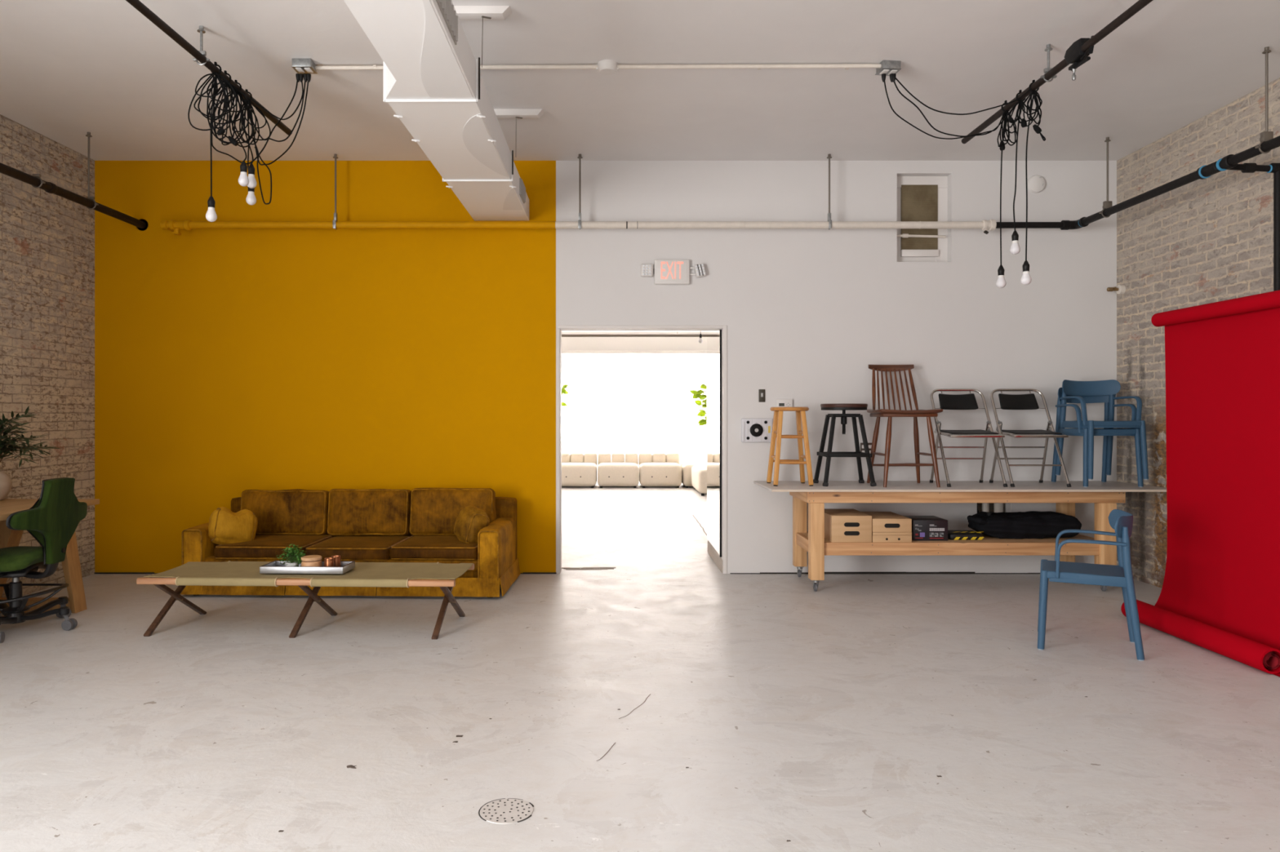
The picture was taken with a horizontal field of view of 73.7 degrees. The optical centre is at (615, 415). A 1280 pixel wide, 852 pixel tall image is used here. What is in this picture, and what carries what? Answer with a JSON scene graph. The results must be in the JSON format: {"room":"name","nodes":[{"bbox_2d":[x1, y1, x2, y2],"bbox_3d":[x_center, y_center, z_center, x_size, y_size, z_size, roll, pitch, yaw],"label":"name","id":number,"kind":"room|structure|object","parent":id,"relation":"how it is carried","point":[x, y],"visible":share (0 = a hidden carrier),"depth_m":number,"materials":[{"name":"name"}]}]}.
{"room":"photography studio","nodes":[
{"label":"photography studio","id":0,"kind":"room"},
{"bbox_2d":[0,114,94,597],"bbox_3d":[-4.590,-0.417,1.970,0.220,3.554,11.140,0,0,0],"label":"wall","id":1,"kind":"structure","parent":0,"point":[47,240],"depth_m":6.71,"materials":[{"name":"brick"}]},
{"bbox_2d":[94,160,1116,573],"bbox_3d":[-0.085,-0.412,7.440,9.190,3.564,0.200,0,0,0],"label":"wall","id":2,"kind":"structure","parent":0,"point":[228,362],"depth_m":7.34,"materials":[{"name":"paint"}]},
{"bbox_2d":[94,572,1039,573],"bbox_3d":[-0.085,1.351,7.339,8.790,0.017,0.010,0,0,0],"label":"baseboard","id":3,"kind":"structure","parent":2,"relation":"attached to","point":[95,572],"depth_m":7.33,"materials":[{"name":"grey"}]},
{"bbox_2d":[555,325,727,573],"bbox_3d":[0.223,0.291,7.436,1.472,2.138,0.208,0,0,0],"label":"door frame","id":4,"kind":"structure","parent":2,"relation":"in","point":[558,332],"depth_m":7.33,"materials":[{"name":"white paint"}]},
{"bbox_2d":[640,259,706,284],"bbox_3d":[0.494,-1.231,7.306,0.558,0.212,0.068,0,0,0],"label":"exit sign","id":5,"kind":"object","parent":2,"relation":"attached to","point":[666,272],"visible":1,"depth_m":7.29,"materials":[{"name":"white plastic"}]},
{"bbox_2d":[707,540,722,573],"bbox_3d":[0.986,1.305,7.950,0.150,0.125,1.187,0,0,0],"label":"trim","id":6,"kind":"structure","parent":2,"relation":"attached to","point":[712,552],"depth_m":7.82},
{"bbox_2d":[741,418,773,442],"bbox_3d":[1.212,0.126,7.312,0.266,0.205,0.055,0,0,0],"label":"wall plate","id":7,"kind":"object","parent":2,"relation":"attached to","point":[753,430],"visible":0.94,"depth_m":7.30,"materials":[{"name":"white plastic"}]},
{"bbox_2d":[758,389,764,402],"bbox_3d":[1.258,-0.172,7.327,0.055,0.110,0.026,0,0,0],"label":"light switch","id":8,"kind":"object","parent":2,"relation":"attached to","point":[761,392],"visible":1,"depth_m":7.33,"materials":[{"name":"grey metal"}]},
{"bbox_2d":[776,399,792,407],"bbox_3d":[1.449,-0.102,7.324,0.135,0.080,0.031,0,0,0],"label":"thermostat","id":9,"kind":"object","parent":2,"relation":"attached to","point":[780,402],"visible":0.88,"depth_m":7.31,"materials":[{"name":"white plastic"}]},
{"bbox_2d":[897,176,947,262],"bbox_3d":[2.654,-1.704,7.418,0.468,0.761,0.083,0,0,0],"label":"window","id":10,"kind":"structure","parent":2,"relation":"in","point":[919,198],"depth_m":7.41,"materials":[{"name":"white paint"}]},
{"bbox_2d":[977,502,994,512],"bbox_3d":[3.254,0.792,7.520,0.292,0.384,0.020,0,0,0],"label":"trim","id":11,"kind":"structure","parent":2,"relation":"attached to","point":[980,504],"depth_m":7.51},
{"bbox_2d":[977,502,1003,513],"bbox_3d":[3.245,0.794,7.430,0.277,0.380,0.096,0,0,0],"label":"pipes","id":12,"kind":"object","parent":2,"relation":"attached to","point":[998,507],"visible":0.09,"depth_m":7.40,"materials":[{"name":"metal"}]},
{"bbox_2d":[971,100,1017,288],"bbox_3d":[2.429,-1.431,5.526,0.336,1.210,0.070,0,0,-14],"label":"pendant light","id":13,"kind":"object","parent":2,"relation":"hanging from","point":[1001,282],"depth_m":5.54,"materials":[{"name":"black rubber"}]},
{"bbox_2d":[997,265,1004,275],"bbox_3d":[2.507,-0.945,5.550,0.041,0.068,0.041,0,0,0],"label":"socket","id":14,"kind":"object","parent":13,"relation":"attached to","point":[1001,270],"depth_m":5.54,"materials":[{"name":"black"}]},
{"bbox_2d":[1027,175,1044,193],"bbox_3d":[3.613,-1.989,7.321,0.150,0.150,0.038,0,0,0],"label":"smoke detector","id":15,"kind":"object","parent":2,"relation":"attached to","point":[1036,184],"visible":0.94,"depth_m":7.31,"materials":[{"name":"white plastic"}]},
{"bbox_2d":[561,330,706,481],"bbox_3d":[0.000,-0.417,17.700,10.400,3.554,0.200,0,0,0],"label":"wall","id":16,"kind":"structure","parent":0,"point":[562,331],"depth_m":17.60,"materials":[{"name":"paint"}]},
{"bbox_2d":[704,356,706,459],"bbox_3d":[0.000,-0.155,17.670,6.800,2.130,0.100,0,0,0],"label":"window","id":17,"kind":"structure","parent":16,"relation":"in","point":[704,357],"depth_m":17.62,"materials":[{"name":"white paint"}]},
{"bbox_2d":[561,332,706,355],"bbox_3d":[0.000,-1.442,17.010,10.000,0.435,0.380,0,0,0],"label":"ceiling","id":18,"kind":"structure","parent":0,"point":[570,345],"depth_m":16.90,"materials":[{"name":"white paint"}]},
{"bbox_2d":[561,355,704,468],"bbox_3d":[0.330,0.007,17.299,2.940,2.465,0.079,0,0,0],"label":"sheer curtain","id":19,"kind":"object","parent":18,"relation":"hanging from","point":[624,404],"visible":0.76,"depth_m":17.30,"materials":[{"name":"white fabric"}]},
{"bbox_2d":[706,355,706,462],"bbox_3d":[2.620,0.007,17.300,1.560,2.465,0.082,0,0,0],"label":"sheer curtain","id":20,"kind":"object","parent":18,"relation":"hanging from","point":[706,355],"visible":0.02,"depth_m":17.28,"materials":[{"name":"fabric"}]},
{"bbox_2d":[0,481,1279,851],"bbox_3d":[0.000,1.459,7.050,10.400,0.201,21.900,0,0,0],"label":"floor","id":21,"kind":"structure","parent":0,"point":[828,718],"depth_m":3.84,"materials":[{"name":"paint"}]},
{"bbox_2d":[0,477,87,643],"bbox_3d":[-3.783,0.878,5.421,0.704,0.964,0.737,0,0,0],"label":"office chair","id":22,"kind":"object","parent":21,"relation":"on","point":[52,521],"visible":1,"depth_m":5.38,"materials":[{"name":"green fabric"}]},
{"bbox_2d":[0,498,99,613],"bbox_3d":[-4.065,0.975,4.978,0.810,0.770,2.155,0,0,0],"label":"desk","id":23,"kind":"object","parent":21,"relation":"on","point":[71,566],"visible":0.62,"depth_m":5.89,"materials":[{"name":"brown wood"}]},
{"bbox_2d":[0,406,60,500],"bbox_3d":[-4.140,0.223,5.864,0.640,0.733,0.441,0,0,11],"label":"potted plant","id":24,"kind":"object","parent":23,"relation":"on","point":[6,445],"visible":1,"depth_m":5.87,"materials":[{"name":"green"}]},
{"bbox_2d":[136,560,474,639],"bbox_3d":[-1.955,1.180,5.525,1.970,0.376,0.633,0,0,2],"label":"coffee table","id":25,"kind":"object","parent":21,"relation":"on","point":[400,575],"visible":0.89,"depth_m":5.37,"materials":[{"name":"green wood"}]},
{"bbox_2d":[259,560,355,573],"bbox_3d":[-1.985,0.978,5.510,0.535,0.044,0.223,0,0,2],"label":"serving tray","id":26,"kind":"object","parent":25,"relation":"on","point":[275,566],"visible":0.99,"depth_m":5.40,"materials":[{"name":"grey metal"}]},
{"bbox_2d":[276,543,305,566],"bbox_3d":[-2.075,0.911,5.514,0.212,0.170,0.193,0,0,0],"label":"potted herb","id":27,"kind":"object","parent":26,"relation":"on","point":[295,561],"visible":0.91,"depth_m":5.48,"materials":[{"name":"green plant"}]},
{"bbox_2d":[284,561,298,566],"bbox_3d":[-2.085,0.970,5.500,0.084,0.052,0.084,0,0,0],"label":"pot","id":28,"kind":"object","parent":27,"relation":"attached to","point":[288,563],"depth_m":5.47,"materials":[{"name":"white ceramic"}]},
{"bbox_2d":[301,555,322,566],"bbox_3d":[-1.953,0.949,5.480,0.128,0.094,0.128,0,0,0],"label":"wooden box","id":29,"kind":"object","parent":26,"relation":"on","point":[309,560],"visible":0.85,"depth_m":5.43,"materials":[{"name":"brown wood"}]},
{"bbox_2d":[324,557,334,566],"bbox_3d":[-1.835,0.955,5.470,0.064,0.082,0.063,0,0,0],"label":"copper cup","id":30,"kind":"object","parent":26,"relation":"on","point":[328,562],"visible":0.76,"depth_m":5.45,"materials":[{"name":"metal"}]},
{"bbox_2d":[330,555,341,566],"bbox_3d":[-1.822,0.955,5.560,0.064,0.082,0.063,0,0,0],"label":"copper cup","id":31,"kind":"object","parent":26,"relation":"on","point":[337,557],"visible":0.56,"depth_m":5.54,"materials":[{"name":"metal"}]},
{"bbox_2d":[179,488,520,598],"bbox_3d":[-2.046,0.975,6.812,2.460,0.770,0.951,0,0,2],"label":"sofa","id":32,"kind":"object","parent":21,"relation":"on","point":[417,525],"visible":0.8,"depth_m":6.82,"materials":[{"name":"yellow fabric"}]},
{"bbox_2d":[208,506,257,545],"bbox_3d":[-2.963,0.861,6.601,0.358,0.319,0.251,0,0,-41],"label":"throw pillow","id":33,"kind":"object","parent":32,"relation":"on","point":[225,526],"visible":0.85,"depth_m":6.50,"materials":[{"name":"fabric"}]},
{"bbox_2d":[213,534,332,558],"bbox_3d":[-2.663,1.027,6.698,0.695,0.133,0.656,0,0,2],"label":"seat cushion","id":34,"kind":"object","parent":32,"relation":"on","point":[263,546],"depth_m":6.41,"materials":[{"name":"fabric"}]},
{"bbox_2d":[240,488,328,535],"bbox_3d":[-2.725,0.801,7.060,0.729,0.393,0.228,0,0,2],"label":"cushion","id":35,"kind":"object","parent":32,"relation":"on","point":[294,512],"depth_m":6.96,"materials":[{"name":"gold fabric"}]},
{"bbox_2d":[304,536,407,560],"bbox_3d":[-1.998,1.035,6.673,0.658,0.131,0.656,0,0,2],"label":"seat cushion","id":36,"kind":"object","parent":32,"relation":"on","point":[349,548],"depth_m":6.39,"materials":[{"name":"gold fabric"}]},
{"bbox_2d":[327,488,411,536],"bbox_3d":[-2.023,0.797,7.037,0.676,0.393,0.229,0,0,2],"label":"cushion","id":37,"kind":"object","parent":32,"relation":"on","point":[350,512],"depth_m":6.94,"materials":[{"name":"yellow fabric"}]},
{"bbox_2d":[389,535,477,559],"bbox_3d":[-1.348,1.024,6.652,0.667,0.140,0.658,0,0,2],"label":"seat cushion","id":38,"kind":"object","parent":32,"relation":"on","point":[414,547],"depth_m":6.34,"materials":[{"name":"fabric"}]},
{"bbox_2d":[408,488,496,535],"bbox_3d":[-1.331,0.791,7.011,0.700,0.402,0.230,0,0,2],"label":"cushion","id":39,"kind":"object","parent":32,"relation":"on","point":[432,511],"depth_m":6.92,"materials":[{"name":"fabric"}]},
{"bbox_2d":[453,506,489,543],"bbox_3d":[-1.107,0.852,6.599,0.241,0.304,0.298,0,0,-39],"label":"throw pillow","id":40,"kind":"object","parent":32,"relation":"on","point":[470,520],"visible":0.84,"depth_m":6.50,"materials":[{"name":"fabric"}]},
{"bbox_2d":[478,798,533,823],"bbox_3d":[-0.377,1.358,2.937,0.188,0.004,0.188,0,0,0],"label":"floor drain","id":41,"kind":"object","parent":21,"relation":"on","point":[503,811],"visible":1,"depth_m":2.93,"materials":[{"name":"grey"}]},
{"bbox_2d":[561,384,568,406],"bbox_3d":[-1.860,0.262,15.588,1.998,2.197,0.680,0,0,0],"label":"plant","id":42,"kind":"object","parent":21,"relation":"on","point":[564,391],"visible":0.02,"depth_m":15.70,"materials":[{"name":"green plant"}]},
{"bbox_2d":[561,453,597,488],"bbox_3d":[-0.755,1.045,16.421,0.796,0.631,0.882,0,0,0],"label":"module","id":43,"kind":"object","parent":21,"relation":"on","point":[578,469],"visible":0.82,"depth_m":16.01,"materials":[{"name":"beige fabric"}]},
{"bbox_2d":[561,567,615,569],"bbox_3d":[-0.255,1.360,7.587,0.514,0.008,0.122,0,0,0],"label":"threshold","id":44,"kind":"object","parent":21,"relation":"on","point":[566,568],"visible":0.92,"depth_m":7.58,"materials":[{"name":"beige"}]},
{"bbox_2d":[597,453,639,488],"bbox_3d":[0.048,1.045,16.421,0.791,0.631,0.882,0,0,0],"label":"module","id":45,"kind":"object","parent":21,"relation":"on","point":[615,469],"visible":1,"depth_m":16.01,"materials":[{"name":"beige fabric"}]},
{"bbox_2d":[638,453,681,488],"bbox_3d":[0.853,1.045,16.421,0.801,0.631,0.882,0,0,0],"label":"module","id":46,"kind":"object","parent":21,"relation":"on","point":[655,469],"visible":0.99,"depth_m":16.01,"materials":[{"name":"beige fabric"}]},
{"bbox_2d":[278,696,1087,841],"bbox_3d":[1.361,1.360,3.801,5.324,0.005,1.436,0,0,-21],"label":"chips","id":47,"kind":"object","parent":21,"relation":"on","point":[348,766],"visible":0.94,"depth_m":3.30,"materials":[{"name":"brown"}]},
{"bbox_2d":[680,462,706,488],"bbox_3d":[1.613,1.134,16.425,0.681,0.452,0.874,0,0,0],"label":"module","id":48,"kind":"object","parent":21,"relation":"on","point":[686,467],"visible":0.32,"depth_m":16.02,"materials":[{"name":"beige fabric"}]},
{"bbox_2d":[689,383,706,426],"bbox_3d":[2.184,0.324,15.550,1.696,2.072,0.673,0,0,0],"label":"plant","id":49,"kind":"object","parent":21,"relation":"on","point":[697,394],"visible":0.07,"depth_m":15.58,"materials":[{"name":"green plant"}]},
{"bbox_2d":[691,465,706,496],"bbox_3d":[1.800,1.134,15.170,0.786,0.452,1.524,0,0,0],"label":"module","id":50,"kind":"object","parent":21,"relation":"on","point":[699,473],"visible":0.32,"depth_m":14.52,"materials":[{"name":"beige fabric"}]},
{"bbox_2d":[753,480,1166,591],"bbox_3d":[2.730,0.960,6.896,3.090,0.799,0.859,0,0,0],"label":"workbench","id":51,"kind":"object","parent":21,"relation":"on","point":[1104,495],"visible":0.73,"depth_m":6.57,"materials":[{"name":"brown wood"}]},
{"bbox_2d":[766,407,813,486],"bbox_3d":[1.413,0.246,6.935,0.317,0.634,0.333,0,0,0],"label":"wooden stool","id":52,"kind":"object","parent":51,"relation":"on","point":[776,433],"visible":1,"depth_m":6.82,"materials":[{"name":"brown wood"}]},
{"bbox_2d":[813,404,876,486],"bbox_3d":[1.855,0.233,6.935,0.422,0.661,0.372,0,0,0],"label":"metal stool","id":53,"kind":"object","parent":51,"relation":"on","point":[843,407],"visible":1,"depth_m":6.82,"materials":[{"name":"black metal"}]},
{"bbox_2d":[824,508,871,542],"bbox_3d":[1.821,0.875,6.827,0.308,0.205,0.501,0,0,0],"label":"box","id":54,"kind":"object","parent":51,"relation":"on","point":[841,525],"visible":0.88,"depth_m":6.58,"materials":[{"name":"brown wood"}]},
{"bbox_2d":[871,534,911,542],"bbox_3d":[2.133,0.950,6.827,0.302,0.055,0.501,0,0,0],"label":"box","id":55,"kind":"object","parent":51,"relation":"on","point":[875,539],"visible":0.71,"depth_m":6.58,"materials":[{"name":"brown wood"}]},
{"bbox_2d":[871,532,911,535],"bbox_3d":[2.134,0.910,6.828,0.300,0.022,0.500,0,0,0],"label":"box","id":56,"kind":"object","parent":55,"relation":"on","point":[873,533],"visible":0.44,"depth_m":6.58,"materials":[{"name":"brown wood"}]},
{"bbox_2d":[862,511,911,532],"bbox_3d":[2.132,0.847,6.827,0.301,0.103,0.501,0,0,0],"label":"box","id":57,"kind":"object","parent":56,"relation":"on","point":[882,522],"visible":0.87,"depth_m":6.58,"materials":[{"name":"brown wood"}]},
{"bbox_2d":[866,364,942,487],"bbox_3d":[2.315,0.065,6.959,0.500,0.994,0.608,0,0,0],"label":"spindle chair","id":58,"kind":"object","parent":51,"relation":"on","point":[878,413],"visible":0.98,"depth_m":7.04,"materials":[{"name":"brown wood"}]},
{"bbox_2d":[903,515,947,541],"bbox_3d":[2.458,0.896,6.809,0.273,0.162,0.301,0,0,0],"label":"carton","id":59,"kind":"object","parent":51,"relation":"on","point":[924,528],"visible":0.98,"depth_m":6.66,"materials":[{"name":"black"}]},
{"bbox_2d":[915,533,943,538],"bbox_3d":[2.448,0.940,6.660,0.220,0.039,0.002,0,0,0],"label":"print","id":60,"kind":"object","parent":59,"relation":"attached to","point":[917,535],"depth_m":6.66,"materials":[{"name":"red"}]},
{"bbox_2d":[915,525,943,537],"bbox_3d":[2.448,0.902,6.660,0.222,0.086,0.002,0,0,0],"label":"print","id":61,"kind":"object","parent":59,"relation":"on","point":[920,531],"depth_m":6.66,"materials":[{"name":"grey"}]},
{"bbox_2d":[915,524,944,531],"bbox_3d":[2.451,0.875,6.660,0.229,0.050,0.002,0,0,0],"label":"print","id":62,"kind":"object","parent":59,"relation":"on","point":[917,527],"depth_m":6.66,"materials":[{"name":"grey"}]},
{"bbox_2d":[801,532,1094,542],"bbox_3d":[2.670,0.983,6.885,2.245,0.011,0.556,0,0,0],"label":"shelf","id":63,"kind":"object","parent":51,"relation":"attached to","point":[986,538],"depth_m":6.71,"materials":[{"name":"brown wood"}]},
{"bbox_2d":[947,529,983,539],"bbox_3d":[2.772,0.948,6.800,0.307,0.058,0.217,0,0,0],"label":"box","id":64,"kind":"object","parent":51,"relation":"on","point":[952,534],"visible":0.84,"depth_m":6.71,"materials":[{"name":"black"}]},
{"bbox_2d":[929,388,1007,487],"bbox_3d":[2.845,0.170,6.924,0.474,0.794,0.454,0,0,0],"label":"folding chair","id":65,"kind":"object","parent":51,"relation":"on","point":[947,402],"visible":0.99,"depth_m":7.04,"materials":[{"name":"silver metal"}]},
{"bbox_2d":[967,511,1081,538],"bbox_3d":[3.278,0.878,6.916,0.882,0.197,0.422,0,0,0],"label":"fabric bundle","id":66,"kind":"object","parent":51,"relation":"on","point":[1031,524],"visible":0.95,"depth_m":6.75,"materials":[{"name":"black fabric"}]},
{"bbox_2d":[989,388,1071,487],"bbox_3d":[3.345,0.170,6.924,0.474,0.794,0.454,0,0,0],"label":"folding chair","id":67,"kind":"object","parent":51,"relation":"on","point":[1007,402],"visible":0.98,"depth_m":7.03,"materials":[{"name":"silver metal"}]},
{"bbox_2d":[1051,387,1143,487],"bbox_3d":[3.905,0.163,6.946,0.514,0.797,0.536,0,0,0],"label":"armchair","id":68,"kind":"object","parent":51,"relation":"on","point":[1105,432],"visible":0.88,"depth_m":6.79,"materials":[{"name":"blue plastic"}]},
{"bbox_2d":[1055,379,1148,479],"bbox_3d":[3.915,0.101,6.896,0.514,0.797,0.536,0,0,0],"label":"armchair","id":69,"kind":"object","parent":68,"relation":"on","point":[1111,387],"visible":0.98,"depth_m":7.02,"materials":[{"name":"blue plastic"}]},
{"bbox_2d":[1037,509,1144,661],"bbox_3d":[2.793,0.963,5.047,0.536,0.797,0.514,0,0,27],"label":"armchair","id":70,"kind":"object","parent":21,"relation":"on","point":[1120,575],"visible":1,"depth_m":4.92,"materials":[{"name":"blue plastic"}]},
{"bbox_2d":[1120,289,1279,676],"bbox_3d":[3.844,0.319,4.976,0.928,2.077,1.492,0,0,0],"label":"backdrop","id":71,"kind":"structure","parent":21,"relation":"on","point":[1220,593],"depth_m":5.13,"materials":[{"name":"red paper"}]},
{"bbox_2d":[0,0,1279,160],"bbox_3d":[0.000,-2.294,7.050,10.400,0.200,21.900,0,0,0],"label":"ceiling","id":72,"kind":"structure","parent":0,"point":[70,69],"depth_m":5.45,"materials":[{"name":"paint"}]},
{"bbox_2d":[0,132,148,231],"bbox_3d":[-4.070,-1.892,3.920,0.110,0.604,6.840,0,0,0],"label":"pipe","id":73,"kind":"object","parent":72,"relation":"hanging from","point":[35,180],"visible":1,"depth_m":6.38,"materials":[{"name":"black metal"}]},
{"bbox_2d":[125,0,292,135],"bbox_3d":[-2.334,-2.084,3.720,0.106,0.220,4.640,0,0,0],"label":"rail","id":74,"kind":"object","parent":72,"relation":"hanging from","point":[200,55],"visible":0.98,"depth_m":4.72,"materials":[{"name":"metal"}]},
{"bbox_2d":[187,62,241,222],"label":"pendant light","id":75,"kind":"object","parent":74,"relation":"hanging from","point":[211,215],"depth_m":4.94,"materials":[{"name":"black rubber"}]},
{"bbox_2d":[207,195,215,208],"bbox_3d":[-2.345,-1.240,4.950,0.041,0.068,0.041,0,0,0],"label":"socket","id":76,"kind":"object","parent":75,"relation":"attached to","point":[211,202],"depth_m":4.94,"materials":[{"name":"black"}]},
{"bbox_2d":[193,70,303,186],"bbox_3d":[-2.195,-1.745,5.130,0.614,0.758,0.147,0,0,-26],"label":"pendant light","id":77,"kind":"object","parent":74,"relation":"hanging from","point":[243,180],"visible":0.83,"depth_m":5.07,"materials":[{"name":"black rubber"}]},
{"bbox_2d":[227,136,238,146],"bbox_3d":[-2.273,-1.632,5.070,0.062,0.059,0.034,0,0,0],"label":"switch","id":78,"kind":"object","parent":77,"relation":"attached to","point":[233,140],"depth_m":5.06,"materials":[{"name":"plastic"}]},
{"bbox_2d":[240,160,247,173],"bbox_3d":[-2.214,-1.482,5.080,0.041,0.068,0.041,0,0,0],"label":"socket","id":79,"kind":"object","parent":77,"relation":"attached to","point":[243,167],"depth_m":5.07,"materials":[{"name":"black"}]},
{"bbox_2d":[213,73,306,204],"bbox_3d":[-2.186,-1.706,5.197,0.571,0.835,0.174,0,0,-9],"label":"pendant light","id":80,"kind":"object","parent":74,"relation":"hanging from","point":[252,182],"visible":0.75,"depth_m":5.21,"materials":[{"name":"black rubber"}]},
{"bbox_2d":[248,163,255,174],"bbox_3d":[-2.219,-1.502,5.200,0.041,0.068,0.041,0,0,0],"label":"socket","id":81,"kind":"object","parent":80,"relation":"attached to","point":[251,170],"depth_m":5.18,"materials":[{"name":"black"}]},
{"bbox_2d":[231,73,311,205],"bbox_3d":[-2.164,-1.723,5.365,0.542,0.801,0.112,0,0,3],"label":"pendant light","id":82,"kind":"object","parent":74,"relation":"hanging from","point":[251,199],"visible":0.61,"depth_m":5.35,"materials":[{"name":"black rubber"}]},
{"bbox_2d":[245,73,299,164],"label":"cable","id":83,"kind":"object","parent":72,"relation":"hanging from","point":[297,74],"depth_m":5.22,"materials":[{"name":"black rubber"}]},
{"bbox_2d":[291,58,317,73],"bbox_3d":[-1.930,-2.166,5.294,0.124,0.056,0.112,0,0,0],"label":"box","id":84,"kind":"object","parent":72,"relation":"attached to","point":[299,65],"visible":1,"depth_m":5.25,"materials":[{"name":"metal"}]},
{"bbox_2d":[343,0,528,221],"bbox_3d":[-0.980,-1.784,4.268,0.523,0.232,6.135,0,0,0],"label":"air duct","id":85,"kind":"object","parent":72,"relation":"hanging from","point":[433,83],"visible":1,"depth_m":4.53,"materials":[{"name":"white metal"}]},
{"bbox_2d":[435,0,457,44],"bbox_3d":[-0.739,-1.780,3.715,0.027,0.130,0.470,0,0,0],"label":"vent grille","id":86,"kind":"object","parent":85,"relation":"attached to","point":[446,11],"depth_m":3.76,"materials":[{"name":"silver metal"}]},
{"bbox_2d":[519,177,525,203],"bbox_3d":[-0.739,-1.780,6.760,0.027,0.130,0.280,0,0,0],"label":"vent grille","id":87,"kind":"object","parent":85,"relation":"attached to","point":[522,187],"depth_m":6.70,"materials":[{"name":"silver metal"}]},
{"bbox_2d":[453,5,511,67],"bbox_3d":[-0.757,-2.037,4.607,0.385,0.314,0.085,0,0,0],"label":"block","id":88,"kind":"object","parent":72,"relation":"attached to","point":[482,13],"visible":0.79,"depth_m":4.57,"materials":[{"name":"white paint"}]},
{"bbox_2d":[493,109,543,157],"bbox_3d":[-0.735,-2.027,6.145,0.430,0.334,0.090,0,0,0],"label":"block","id":89,"kind":"object","parent":72,"relation":"attached to","point":[516,114],"visible":0.79,"depth_m":6.10,"materials":[{"name":"white paint"}]},
{"bbox_2d":[160,154,996,235],"bbox_3d":[-0.315,-1.857,7.229,6.993,0.674,0.221,0,0,0],"label":"pipe","id":90,"kind":"object","parent":72,"relation":"hanging from","point":[172,225],"visible":1,"depth_m":7.14,"materials":[{"name":"metal"}]},
{"bbox_2d":[315,59,880,75],"bbox_3d":[-0.110,-2.167,5.320,3.540,0.054,0.124,0,0,0],"label":"conduit","id":91,"kind":"object","parent":72,"relation":"attached to","point":[606,67],"visible":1,"depth_m":5.30,"materials":[{"name":"white metal"}]},
{"bbox_2d":[561,330,706,337],"bbox_3d":[0.000,-1.724,13.600,9.800,0.940,0.044,0,0,0],"label":"pipe","id":92,"kind":"object","parent":72,"relation":"hanging from","point":[562,335],"visible":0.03,"depth_m":13.58,"materials":[{"name":"silver metal"}]},
{"bbox_2d":[875,60,901,75],"bbox_3d":[1.700,-2.166,5.324,0.124,0.056,0.112,0,0,-7],"label":"box","id":93,"kind":"object","parent":72,"relation":"attached to","point":[887,67],"visible":0.84,"depth_m":5.27,"materials":[{"name":"metal"}]},
{"bbox_2d":[881,73,964,139],"bbox_3d":[1.929,-1.936,5.398,0.589,0.373,0.070,0,0,-14],"label":"cable","id":94,"kind":"object","parent":72,"relation":"hanging from","point":[883,76],"depth_m":5.37,"materials":[{"name":"black rubber"}]},
{"bbox_2d":[961,0,1153,143],"bbox_3d":[2.562,-2.084,3.815,0.090,0.220,4.830,0,0,0],"label":"rail","id":95,"kind":"object","parent":72,"relation":"hanging from","point":[1049,73],"visible":1,"depth_m":4.95,"materials":[{"name":"metal"}]},
{"bbox_2d":[889,73,1032,254],"bbox_3d":[2.163,-1.569,5.337,0.916,1.109,0.068,0,0,-6],"label":"pendant light","id":96,"kind":"object","parent":95,"relation":"hanging from","point":[1015,249],"visible":0.94,"depth_m":5.36,"materials":[{"name":"black rubber"}]},
{"bbox_2d":[1011,230,1018,240],"bbox_3d":[2.514,-1.132,5.370,0.041,0.065,0.041,0,0,0],"label":"socket","id":97,"kind":"object","parent":96,"relation":"attached to","point":[1015,237],"depth_m":5.36,"materials":[{"name":"black"}]},
{"bbox_2d":[893,73,1045,284],"bbox_3d":[2.170,-1.461,5.247,0.915,1.326,0.064,0,0,6],"label":"pendant light","id":98,"kind":"object","parent":95,"relation":"hanging from","point":[1026,279],"visible":1,"depth_m":5.21,"materials":[{"name":"black rubber"}]},
{"bbox_2d":[1022,260,1029,271],"bbox_3d":[2.506,-0.913,5.210,0.041,0.068,0.041,0,0,0],"label":"socket","id":99,"kind":"object","parent":98,"relation":"attached to","point":[1025,267],"depth_m":5.20,"materials":[{"name":"black"}]},
{"bbox_2d":[1032,124,1041,133],"bbox_3d":[2.574,-1.750,5.210,0.054,0.059,0.034,0,0,0],"label":"switch","id":100,"kind":"object","parent":98,"relation":"attached to","point":[1037,129],"depth_m":5.20,"materials":[{"name":"plastic"}]},
{"bbox_2d":[1064,35,1093,80],"bbox_3d":[2.562,-1.971,4.696,0.060,0.192,0.258,0,0,0],"label":"clamp","id":101,"kind":"object","parent":95,"relation":"attached to","point":[1074,55],"visible":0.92,"depth_m":4.70,"materials":[{"name":"black metal"}]},
{"bbox_2d":[995,46,1279,291],"bbox_3d":[3.941,-1.022,4.531,0.900,2.344,5.476,0,0,-7],"label":"pipe","id":102,"kind":"object","parent":72,"relation":"hanging from","point":[1268,143],"visible":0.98,"depth_m":5.48,"materials":[{"name":"black metal"}]},
{"bbox_2d":[1116,77,1279,587],"bbox_3d":[4.420,-0.417,1.970,0.220,3.554,11.140,0,0,0],"label":"wall","id":103,"kind":"structure","parent":0,"point":[1210,240],"depth_m":6.64,"materials":[{"name":"brick"}]},
{"bbox_2d":[1106,284,1125,293],"bbox_3d":[4.245,-1.073,7.250,0.130,0.080,0.080,0,0,0],"label":"spigot","id":104,"kind":"object","parent":103,"relation":"attached to","point":[1120,289],"visible":1,"depth_m":7.23,"materials":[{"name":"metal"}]},
{"bbox_3d":[0.993,-0.467,8.030,0.135,3.454,0.980,0,0,0],"label":"wall partition","id":105,"kind":"structure","parent":0,"visible":0},
{"bbox_2d":[706,329,721,557],"bbox_3d":[0.917,-0.304,7.982,0.016,3.072,1.095,0,0,0],"label":"door","id":106,"kind":"structure","parent":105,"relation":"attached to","point":[713,338],"depth_m":7.93,"materials":[{"name":"clear glass"}]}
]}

